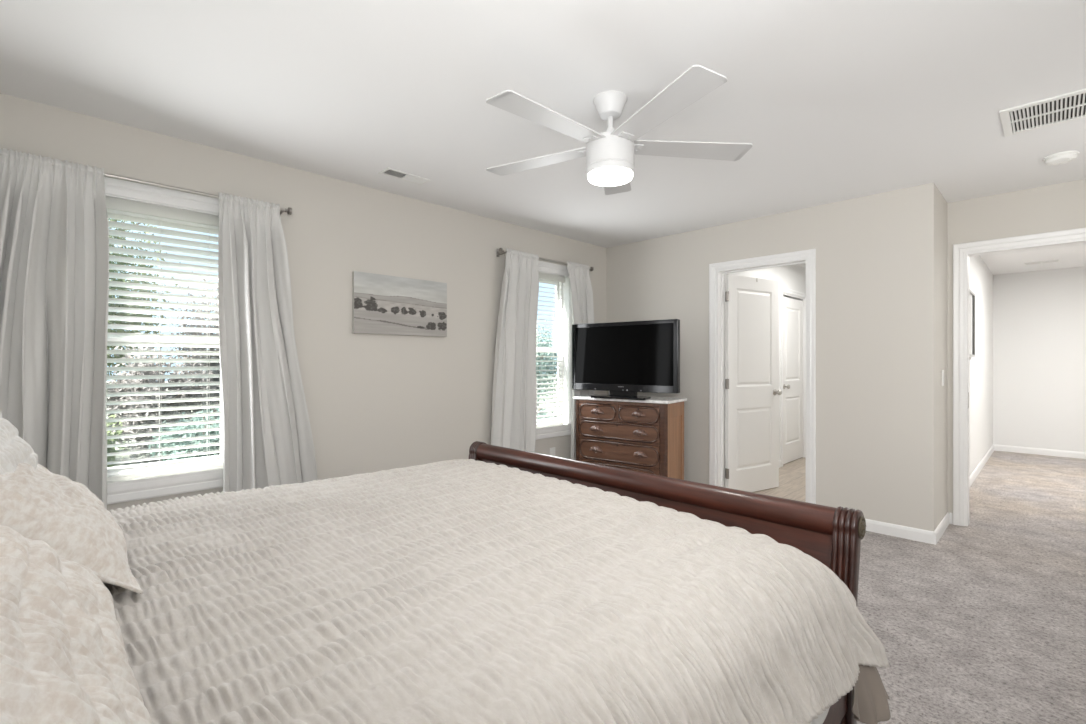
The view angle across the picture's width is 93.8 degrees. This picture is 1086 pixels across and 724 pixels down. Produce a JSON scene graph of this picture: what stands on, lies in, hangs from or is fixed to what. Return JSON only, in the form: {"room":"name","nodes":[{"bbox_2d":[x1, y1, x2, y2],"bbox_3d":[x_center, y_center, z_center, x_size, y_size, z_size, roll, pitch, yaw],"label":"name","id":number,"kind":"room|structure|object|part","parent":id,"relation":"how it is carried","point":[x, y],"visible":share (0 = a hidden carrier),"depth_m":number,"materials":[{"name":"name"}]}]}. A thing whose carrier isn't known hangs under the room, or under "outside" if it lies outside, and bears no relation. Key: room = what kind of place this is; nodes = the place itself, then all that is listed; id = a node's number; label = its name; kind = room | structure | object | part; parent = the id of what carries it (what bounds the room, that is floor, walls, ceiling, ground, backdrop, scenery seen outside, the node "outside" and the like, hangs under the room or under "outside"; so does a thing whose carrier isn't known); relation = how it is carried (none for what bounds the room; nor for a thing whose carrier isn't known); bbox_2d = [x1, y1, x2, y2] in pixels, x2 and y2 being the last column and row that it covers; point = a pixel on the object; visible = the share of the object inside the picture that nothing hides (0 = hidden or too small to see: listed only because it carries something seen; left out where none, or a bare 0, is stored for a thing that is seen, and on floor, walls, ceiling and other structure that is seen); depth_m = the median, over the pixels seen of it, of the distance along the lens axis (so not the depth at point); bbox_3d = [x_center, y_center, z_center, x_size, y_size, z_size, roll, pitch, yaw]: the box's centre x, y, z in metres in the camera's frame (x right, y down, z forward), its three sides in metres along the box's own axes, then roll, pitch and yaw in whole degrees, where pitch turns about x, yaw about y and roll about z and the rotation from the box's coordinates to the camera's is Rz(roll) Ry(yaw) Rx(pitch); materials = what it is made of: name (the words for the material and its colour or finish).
{"room":"bedroom","nodes":[
{"label":"bedroom","id":0,"kind":"room"},
{"bbox_2d":[0,93,606,510],"bbox_3d":[-1.069,0.008,3.758,5.030,2.440,0.140,0,0,-45],"label":"wall","id":1,"kind":"structure","parent":0,"point":[375,402],"depth_m":3.48,"materials":[{"name":"grey paint"}]},
{"bbox_2d":[0,153,291,214],"bbox_3d":[-2.006,-0.912,2.647,1.295,0.070,0.112,0,0,-45],"label":"curtain rod","id":2,"kind":"object","parent":1,"relation":"attached to","point":[289,210],"visible":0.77,"depth_m":2.64,"materials":[{"name":"silver metal"}]},
{"bbox_2d":[0,148,108,509],"bbox_3d":[-2.328,0.128,2.269,0.589,2.140,0.151,0,0,-45],"label":"curtain","id":3,"kind":"object","parent":2,"relation":"hanging from","point":[54,225],"visible":0.8,"depth_m":2.35,"materials":[{"name":"white fabric"}]},
{"bbox_2d":[218,192,317,491],"bbox_3d":[-1.596,0.128,3.002,0.581,2.140,0.149,0,0,-45],"label":"curtain","id":4,"kind":"object","parent":2,"relation":"hanging from","point":[267,438],"visible":0.85,"depth_m":2.94,"materials":[{"name":"white fabric"}]},
{"bbox_2d":[104,177,222,504],"bbox_3d":[-2.072,-0.110,2.745,0.900,1.644,0.156,0,0,-45],"label":"window","id":5,"kind":"structure","parent":1,"relation":"in","point":[126,490],"depth_m":2.72,"materials":[{"name":"white paint"}]},
{"bbox_3d":[-2.117,-0.451,2.791,0.650,0.713,0.022,0,0,-45],"label":"sash","id":6,"kind":"part","parent":5,"relation":"part of","materials":[{"name":"white plastic"}]},
{"bbox_2d":[105,196,222,481],"bbox_3d":[-2.056,-0.115,2.729,0.704,1.438,0.063,0,0,-45],"label":"window blind","id":7,"kind":"object","parent":5,"relation":"attached to","point":[113,203],"visible":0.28,"depth_m":2.74,"materials":[{"name":"white plastic"}]},
{"bbox_3d":[-2.059,0.594,2.732,0.688,0.020,0.050,0,0,-45],"label":"rail","id":8,"kind":"part","parent":7,"relation":"part of","materials":[{"name":"white"}]},
{"bbox_3d":[-2.059,-0.113,2.732,0.442,1.402,0.054,0,0,-45],"label":"ladder cord","id":9,"kind":"part","parent":7,"relation":"part of","materials":[{"name":"white plastic"}]},
{"bbox_3d":[-2.101,0.229,2.774,0.650,0.717,0.022,0,0,-45],"label":"sash","id":10,"kind":"part","parent":5,"relation":"part of","materials":[{"name":"white plastic"}]},
{"bbox_3d":[-2.108,-0.110,2.782,0.720,1.464,0.053,0,0,-45],"label":"frame","id":11,"kind":"part","parent":5,"relation":"part of","materials":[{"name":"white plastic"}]},
{"bbox_2d":[352,271,446,336],"bbox_3d":[-1.018,-0.404,3.688,0.741,0.416,0.030,0,0,-45],"label":"landscape painting","id":12,"kind":"object","parent":1,"relation":"attached to","point":[381,304],"visible":1,"depth_m":3.65,"materials":[{"name":"grey fabric"}]},
{"bbox_2d":[497,248,593,270],"bbox_3d":[0.043,-0.932,4.689,1.210,0.070,0.112,0,0,-45],"label":"curtain rod","id":13,"kind":"object","parent":1,"relation":"attached to","point":[500,250],"visible":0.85,"depth_m":4.60,"materials":[{"name":"silver metal"}]},
{"bbox_2d":[491,248,538,452],"bbox_3d":[-0.254,0.118,4.341,0.587,2.160,0.124,0,0,-45],"label":"curtain","id":14,"kind":"object","parent":13,"relation":"hanging from","point":[514,394],"visible":0.74,"depth_m":4.35,"materials":[{"name":"white fabric"}]},
{"bbox_2d":[567,261,594,459],"bbox_3d":[0.378,0.118,4.971,0.423,2.160,0.094,0,0,-45],"label":"curtain","id":15,"kind":"object","parent":13,"relation":"hanging from","point":[580,287],"visible":0.43,"depth_m":4.92,"materials":[{"name":"white fabric"}]},
{"bbox_2d":[550,447,554,455],"bbox_3d":[0.091,0.868,4.810,0.072,0.116,0.007,0,0,-45],"label":"wall outlet","id":16,"kind":"object","parent":1,"relation":"attached to","point":[552,450],"visible":0.69,"depth_m":4.81,"materials":[{"name":"white plastic"}]},
{"bbox_2d":[536,260,571,439],"bbox_3d":[-0.032,-0.110,4.778,0.900,1.644,0.156,0,0,-45],"label":"window","id":17,"kind":"structure","parent":1,"relation":"in","point":[544,432],"depth_m":4.99,"materials":[{"name":"white paint"}]},
{"bbox_3d":[-0.061,0.229,4.807,0.650,0.717,0.022,0,0,-45],"label":"sash","id":18,"kind":"part","parent":17,"relation":"part of","materials":[{"name":"white glass"}]},
{"bbox_3d":[-0.077,-0.451,4.823,0.650,0.713,0.022,0,0,-45],"label":"sash","id":19,"kind":"part","parent":17,"relation":"part of","materials":[{"name":"white plastic"}]},
{"bbox_2d":[536,272,564,426],"bbox_3d":[-0.035,-0.115,4.743,0.651,1.438,0.063,0,0,-45],"label":"window blind","id":20,"kind":"object","parent":17,"relation":"attached to","point":[545,276],"visible":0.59,"depth_m":4.83,"materials":[{"name":"white plastic"}]},
{"bbox_3d":[-0.038,0.594,4.747,0.635,0.020,0.050,0,0,-45],"label":"rail","id":21,"kind":"part","parent":20,"relation":"part of","materials":[{"name":"white plastic"}]},
{"bbox_3d":[-0.068,-0.110,4.814,0.720,1.464,0.053,0,0,-45],"label":"frame","id":22,"kind":"part","parent":17,"relation":"part of","materials":[{"name":"white plastic"}]},
{"bbox_2d":[0,0,1085,274],"bbox_3d":[2.865,-1.252,3.443,10.160,0.080,6.140,0,0,-45],"label":"ceiling","id":23,"kind":"structure","parent":0,"point":[834,100],"depth_m":2.22,"materials":[{"name":"white paint"}]},
{"bbox_2d":[378,167,430,184],"bbox_3d":[-0.899,-1.208,3.311,0.310,0.012,0.125,0,0,-45],"label":"ceiling vent","id":24,"kind":"object","parent":23,"relation":"in","point":[394,173],"visible":1,"depth_m":3.30,"materials":[{"name":"white plastic"}]},
{"bbox_2d":[486,65,752,194],"bbox_3d":[0.278,-1.023,2.322,1.246,0.378,1.290,0,0,-45],"label":"ceiling fan","id":25,"kind":"object","parent":23,"relation":"hanging from","point":[609,154],"visible":1,"depth_m":2.24,"materials":[{"name":"white metal"}]},
{"bbox_3d":[-0.018,-0.997,2.531,0.565,0.022,0.154,0,0,30],"label":"blade","id":26,"kind":"part","parent":25,"relation":"part of","materials":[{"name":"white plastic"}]},
{"bbox_3d":[0.025,-0.997,2.097,0.569,0.022,0.159,0,0,-45],"label":"blade","id":27,"kind":"part","parent":25,"relation":"part of","materials":[{"name":"white wood"}]},
{"bbox_3d":[0.386,-0.997,2.715,0.154,0.022,0.565,0,0,12],"label":"blade","id":28,"kind":"part","parent":25,"relation":"part of","materials":[{"name":"white wood"}]},
{"bbox_3d":[0.466,-0.997,2.001,0.154,0.022,0.565,0,0,-24],"label":"blade","id":29,"kind":"part","parent":25,"relation":"part of","materials":[{"name":"white wood"}]},
{"bbox_3d":[0.685,-0.997,2.387,0.565,0.022,0.154,0,0,-6],"label":"blade","id":30,"kind":"part","parent":25,"relation":"part of","materials":[{"name":"white wood"}]},
{"bbox_2d":[1024,260,1058,264],"bbox_3d":[6.052,-1.208,6.167,0.120,0.007,0.300,0,0,-45],"label":"ceiling vent","id":31,"kind":"object","parent":23,"relation":"in","point":[1052,260],"visible":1,"depth_m":6.16,"materials":[{"name":"white plastic"}]},
{"bbox_2d":[999,88,1085,136],"bbox_3d":[2.550,-1.206,2.364,0.380,0.011,0.615,0,0,-45],"label":"ceiling vent","id":32,"kind":"object","parent":23,"relation":"in","point":[1071,106],"visible":1,"depth_m":2.46,"materials":[{"name":"white plastic"}]},
{"bbox_2d":[1043,151,1079,165],"bbox_3d":[3.045,-1.191,2.987,0.154,0.042,0.154,0,0,-45],"label":"smoke detector","id":33,"kind":"object","parent":23,"relation":"attached to","point":[1059,158],"visible":1,"depth_m":2.95,"materials":[{"name":"white plastic"}]},
{"bbox_2d":[724,265,805,479],"bbox_3d":[2.760,0.008,6.021,3.590,2.440,0.120,0,0,-45],"label":"wall","id":34,"kind":"structure","parent":0,"point":[793,277],"depth_m":5.94,"materials":[{"name":"white paint"}]},
{"bbox_2d":[783,296,802,463],"bbox_3d":[3.088,0.219,6.303,0.746,2.002,0.169,0,0,-45],"label":"door","id":35,"kind":"structure","parent":34,"relation":"in","point":[792,308],"depth_m":6.27,"materials":[{"name":"white paint"}]},
{"bbox_2d":[780,287,805,466],"bbox_3d":[3.060,0.174,6.308,0.874,2.107,0.138,0,0,-45],"label":"door frame","id":36,"kind":"structure","parent":34,"relation":"attached to","point":[785,292],"depth_m":6.21,"materials":[{"name":"white paint"}]},
{"bbox_2d":[607,183,936,531],"bbox_3d":[1.700,0.008,4.457,0.120,2.440,2.780,0,0,-45],"label":"wall","id":37,"kind":"structure","parent":0,"point":[876,254],"depth_m":3.78,"materials":[{"name":"grey paint"}]},
{"bbox_2d":[725,274,781,491],"bbox_3d":[1.967,0.214,4.785,0.779,2.012,0.169,0,0,-31],"label":"door","id":38,"kind":"structure","parent":37,"relation":"in","point":[752,392],"depth_m":4.76,"materials":[{"name":"white paint"}]},
{"bbox_3d":[2.271,0.293,4.910,0.062,0.062,0.067,0,0,-31],"label":"knob","id":39,"kind":"part","parent":38,"relation":"part of","materials":[{"name":"silver metal"}]},
{"bbox_2d":[709,249,815,503],"bbox_3d":[1.854,0.174,4.302,0.156,2.107,0.877,0,0,-45],"label":"door frame","id":40,"kind":"structure","parent":37,"relation":"attached to","point":[717,271],"depth_m":4.47,"materials":[{"name":"white paint"}]},
{"bbox_2d":[865,519,933,543],"bbox_3d":[2.375,1.187,3.685,0.013,0.083,0.733,0,0,-45],"label":"baseboard","id":41,"kind":"structure","parent":37,"relation":"attached to","point":[915,534],"depth_m":3.55,"materials":[{"name":"white paint"}]},
{"bbox_2d":[753,451,1085,723],"bbox_3d":[2.865,1.258,3.443,10.160,0.060,6.140,0,0,-45],"label":"floor","id":42,"kind":"structure","parent":0,"point":[985,623],"depth_m":2.60,"materials":[{"name":"carpet"}]},
{"bbox_2d":[573,394,686,479],"bbox_3d":[0.765,0.773,4.564,0.930,0.910,0.428,0,0,37],"label":"dresser","id":43,"kind":"object","parent":42,"relation":"on","point":[645,436],"visible":0.72,"depth_m":4.37,"materials":[{"name":"brown wood"}]},
{"bbox_3d":[0.470,0.783,4.541,0.141,0.064,0.039,0,0,37],"label":"drawer pull","id":44,"kind":"part","parent":43,"relation":"part of","materials":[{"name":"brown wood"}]},
{"bbox_3d":[0.470,0.597,4.541,0.141,0.064,0.039,0,0,37],"label":"drawer pull","id":45,"kind":"part","parent":43,"relation":"part of","materials":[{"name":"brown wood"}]},
{"bbox_3d":[0.574,0.448,4.668,0.380,0.146,0.294,0,0,37],"label":"drawer","id":46,"kind":"part","parent":43,"relation":"part of","materials":[{"name":"brown wood"}]},
{"bbox_3d":[0.484,0.448,4.547,0.384,0.145,0.017,0,0,37],"label":"oval moulding","id":47,"kind":"part","parent":43,"relation":"part of","materials":[{"name":"brown wood"}]},
{"bbox_3d":[0.481,0.442,4.532,0.141,0.064,0.039,0,0,37],"label":"drawer pull","id":48,"kind":"part","parent":43,"relation":"part of","materials":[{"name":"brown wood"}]},
{"bbox_3d":[0.645,0.788,4.428,0.786,0.174,0.017,0,0,37],"label":"oval moulding","id":49,"kind":"part","parent":43,"relation":"part of","materials":[{"name":"brown wood"}]},
{"bbox_3d":[0.645,0.603,4.428,0.786,0.147,0.017,0,0,37],"label":"oval moulding","id":50,"kind":"part","parent":43,"relation":"part of","materials":[{"name":"brown wood"}]},
{"bbox_3d":[0.651,0.760,4.436,0.787,0.836,0.018,0,0,37],"label":"frame","id":51,"kind":"part","parent":43,"relation":"part of","materials":[{"name":"brown wood"}]},
{"bbox_3d":[0.735,1.005,4.548,0.781,0.216,0.294,0,0,37],"label":"drawer","id":52,"kind":"part","parent":43,"relation":"part of","materials":[{"name":"brown wood"}]},
{"bbox_3d":[0.735,0.788,4.548,0.781,0.177,0.294,0,0,37],"label":"drawer","id":53,"kind":"part","parent":43,"relation":"part of","materials":[{"name":"brown wood"}]},
{"bbox_3d":[0.735,0.603,4.548,0.781,0.148,0.294,0,0,37],"label":"drawer","id":54,"kind":"part","parent":43,"relation":"part of","materials":[{"name":"brown wood"}]},
{"bbox_3d":[0.645,1.005,4.428,0.786,0.211,0.017,0,0,37],"label":"oval moulding","id":55,"kind":"part","parent":43,"relation":"part of","materials":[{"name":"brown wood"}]},
{"bbox_2d":[572,319,679,399],"bbox_3d":[0.694,-0.016,4.450,1.030,0.668,0.215,0,0,37],"label":"television","id":56,"kind":"object","parent":43,"relation":"on","point":[622,359],"visible":1,"depth_m":4.40,"materials":[{"name":"black plastic"}]},
{"bbox_3d":[0.807,0.448,4.308,0.384,0.145,0.017,0,0,37],"label":"oval moulding","id":57,"kind":"part","parent":43,"relation":"part of","materials":[{"name":"brown wood"}]},
{"bbox_3d":[0.803,0.442,4.293,0.141,0.064,0.039,0,0,37],"label":"drawer pull","id":58,"kind":"part","parent":43,"relation":"part of","materials":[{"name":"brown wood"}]},
{"bbox_3d":[0.896,0.448,4.428,0.380,0.146,0.294,0,0,37],"label":"drawer","id":59,"kind":"part","parent":43,"relation":"part of","materials":[{"name":"brown wood"}]},
{"bbox_3d":[0.815,0.783,4.284,0.141,0.064,0.039,0,0,37],"label":"drawer pull","id":60,"kind":"part","parent":43,"relation":"part of","materials":[{"name":"silver metal"}]},
{"bbox_3d":[0.815,0.597,4.284,0.141,0.064,0.039,0,0,37],"label":"drawer pull","id":61,"kind":"part","parent":43,"relation":"part of","materials":[{"name":"silver metal"}]},
{"bbox_3d":[1.124,0.755,4.322,0.020,0.826,0.363,0,0,37],"label":"panel","id":62,"kind":"part","parent":43,"relation":"part of","materials":[{"name":"brown wood"}]},
{"bbox_2d":[469,441,865,723],"bbox_3d":[-0.512,0.639,1.528,2.420,1.177,2.043,0,0,-45],"label":"sleigh bed","id":63,"kind":"object","parent":42,"relation":"on","point":[832,536],"visible":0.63,"depth_m":1.87,"materials":[{"name":"brown wood"}]},
{"bbox_3d":[-0.399,0.852,3.015,0.161,0.752,0.068,0,0,-45],"label":"bed post","id":64,"kind":"part","parent":63,"relation":"part of","materials":[{"name":"brown wood"}]},
{"bbox_3d":[0.292,0.746,2.329,0.137,0.525,1.885,0,0,-45],"label":"footboard","id":65,"kind":"part","parent":63,"relation":"part of","materials":[{"name":"brown wood"}]},
{"bbox_3d":[0.179,0.991,0.834,2.101,0.175,0.035,0,0,-45],"label":"rail","id":66,"kind":"part","parent":63,"relation":"part of","materials":[{"name":"brown wood"}]},
{"bbox_3d":[0.976,0.852,1.635,0.161,0.752,0.068,0,0,-45],"label":"bed post","id":67,"kind":"part","parent":63,"relation":"part of","materials":[{"name":"brown wood"}]},
{"bbox_2d":[937,188,992,525],"bbox_3d":[4.505,0.008,5.360,5.130,2.440,0.100,0,0,-45],"label":"wall","id":68,"kind":"structure","parent":0,"point":[980,276],"depth_m":5.19,"materials":[{"name":"white paint"}]},
{"bbox_2d":[934,512,948,544],"bbox_3d":[2.862,1.187,3.643,0.643,0.083,0.013,0,0,-45],"label":"baseboard","id":69,"kind":"structure","parent":68,"relation":"attached to","point":[938,532],"depth_m":3.58,"materials":[{"name":"white paint"}]},
{"bbox_2d":[942,370,943,385],"bbox_3d":[2.906,0.116,3.690,0.072,0.116,0.008,0,0,-45],"label":"light switch","id":70,"kind":"object","parent":68,"relation":"attached to","point":[942,370],"visible":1,"depth_m":3.67,"materials":[{"name":"white plastic"}]},
{"bbox_2d":[969,289,974,356],"bbox_3d":[4.152,-0.372,4.943,0.680,0.640,0.029,0,0,-45],"label":"picture","id":71,"kind":"object","parent":68,"relation":"attached to","point":[971,294],"visible":0.44,"depth_m":5.09,"materials":[{"name":"grey"}]},
{"bbox_2d":[969,444,993,487],"bbox_3d":[4.712,1.187,5.514,4.380,0.083,0.013,0,0,-45],"label":"baseboard","id":72,"kind":"structure","parent":68,"relation":"attached to","point":[986,457],"depth_m":5.72,"materials":[{"name":"white paint"}]},
{"bbox_2d":[948,179,1085,513],"bbox_3d":[3.682,0.008,3.361,0.120,2.440,1.570,0,0,-45],"label":"wall","id":73,"kind":"structure","parent":0,"point":[1062,206],"depth_m":3.66,"materials":[{"name":"grey paint"}]},
{"bbox_2d":[949,513,952,523],"bbox_3d":[3.096,1.187,3.854,0.013,0.083,0.017,0,0,-45],"label":"baseboard","id":74,"kind":"structure","parent":73,"relation":"attached to","point":[950,514],"depth_m":3.85,"materials":[{"name":"white paint"}]},
{"bbox_2d":[953,228,1085,526],"bbox_3d":[3.484,0.170,3.559,0.156,2.116,0.942,0,0,-45],"label":"door frame","id":75,"kind":"structure","parent":73,"relation":"attached to","point":[962,252],"depth_m":3.80,"materials":[{"name":"white paint"}]},
{"bbox_2d":[993,266,1085,451],"bbox_3d":[7.444,0.008,5.960,0.120,2.440,3.240,0,0,-45],"label":"wall","id":76,"kind":"structure","parent":0,"point":[1039,317],"depth_m":6.74,"materials":[{"name":"white paint"}]},
{"bbox_2d":[994,444,1085,458],"bbox_3d":[7.360,1.187,5.950,0.013,0.083,3.107,0,0,-45],"label":"baseboard","id":77,"kind":"structure","parent":76,"relation":"attached to","point":[1050,452],"depth_m":6.72,"materials":[{"name":"white paint"}]},
{"label":"outside","id":78,"kind":"structure","parent":0,"visible":0},
{"bbox_2d":[106,375,556,466],"bbox_3d":[-11.217,1.514,21.884,65.000,0.583,39.855,0,0,-45],"label":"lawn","id":79,"kind":"structure","parent":78,"point":[118,457],"depth_m":14.24,"materials":[{"name":"green plant"}]},
{"bbox_2d":[106,415,129,467],"bbox_3d":[-6.119,1.075,6.641,1.083,1.280,1.223,0,0,-45],"label":"tree","id":80,"kind":"object","parent":79,"relation":"on","point":[119,432],"visible":0.03,"depth_m":6.76,"materials":[{"name":"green plant"}]},
{"bbox_2d":[106,218,182,391],"bbox_3d":[-8.101,-1.482,9.273,2.549,6.304,2.549,0,0,-16],"label":"tree","id":81,"kind":"object","parent":79,"relation":"on","point":[116,220],"visible":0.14,"depth_m":9.24,"materials":[{"name":"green plant"}]},
{"bbox_2d":[106,346,219,463],"bbox_3d":[-6.525,0.604,8.623,1.991,2.178,1.790,0,0,-45],"label":"bush","id":82,"kind":"object","parent":79,"relation":"on","point":[120,381],"visible":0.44,"depth_m":8.32,"materials":[{"name":"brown plant"}]},
{"bbox_2d":[146,403,219,460],"bbox_3d":[-5.015,1.170,7.511,1.315,1.091,1.542,0,0,-45],"label":"tree","id":83,"kind":"object","parent":79,"relation":"on","point":[212,425],"visible":0.49,"depth_m":7.26,"materials":[{"name":"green plant"}]},
{"bbox_2d":[168,278,219,418],"bbox_3d":[-7.020,-0.114,10.862,1.983,3.565,2.437,0,0,-45],"label":"tree","id":84,"kind":"object","parent":79,"relation":"on","point":[194,302],"visible":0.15,"depth_m":10.44,"materials":[{"name":"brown plant"}]},
{"bbox_2d":[537,405,552,419],"bbox_3d":[-0.318,1.236,10.539,1.479,0.989,1.626,0,0,-45],"label":"tree","id":85,"kind":"object","parent":79,"relation":"on","point":[541,409],"visible":0.02,"depth_m":10.34,"materials":[{"name":"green plant"}]},
{"bbox_2d":[536,321,556,413],"bbox_3d":[-0.189,0.241,15.064,2.248,2.900,2.264,0,0,-45],"label":"tree","id":86,"kind":"object","parent":79,"relation":"on","point":[548,336],"visible":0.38,"depth_m":14.63,"materials":[{"name":"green plant"}]},
{"bbox_3d":[-0.547,0.711,1.523,2.005,0.165,1.835,0,0,-45],"label":"mattress","id":87,"kind":"object","parent":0,"visible":0},
{"bbox_2d":[103,459,889,723],"bbox_3d":[-0.479,0.691,1.503,2.054,0.384,2.143,0,0,-45],"label":"quilt","id":88,"kind":"object","parent":87,"relation":"on","point":[456,591],"visible":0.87,"depth_m":1.16,"materials":[{"name":"beige fabric"}]},
{"bbox_2d":[0,463,142,593],"bbox_3d":[-1.331,0.365,1.309,0.368,0.302,0.920,0,0,-45],"label":"pillow","id":89,"kind":"object","parent":88,"relation":"on","point":[61,512],"visible":0.73,"depth_m":1.11,"materials":[{"name":"beige fabric"}]},
{"bbox_2d":[0,411,37,474],"bbox_3d":[-1.489,0.194,1.293,0.290,0.378,0.880,0,0,-45],"label":"pillow","id":90,"kind":"object","parent":89,"relation":"on","point":[14,450],"visible":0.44,"depth_m":1.36,"materials":[{"name":"beige fabric"}]},
{"bbox_2d":[0,525,151,723],"bbox_3d":[-0.713,0.338,0.627,0.930,0.315,0.350,0,0,43],"label":"pillow","id":91,"kind":"object","parent":88,"relation":"on","point":[64,660],"visible":1,"depth_m":0.63,"materials":[{"name":"beige fabric"}]},
{"bbox_2d":[810,707,829,723],"bbox_3d":[0.705,0.900,1.320,0.623,0.206,0.025,0,0,-45],"label":"sheet","id":92,"kind":"object","parent":88,"relation":"hanging from","point":[821,717],"visible":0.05,"depth_m":1.37,"materials":[{"name":"white fabric"}]},
{"bbox_2d":[852,665,890,723],"bbox_3d":[0.928,0.941,1.445,0.179,0.180,0.089,0,0,-45],"label":"sheet","id":93,"kind":"object","parent":88,"relation":"hanging from","point":[870,705],"visible":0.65,"depth_m":1.45,"materials":[{"name":"brown"}]}
]}

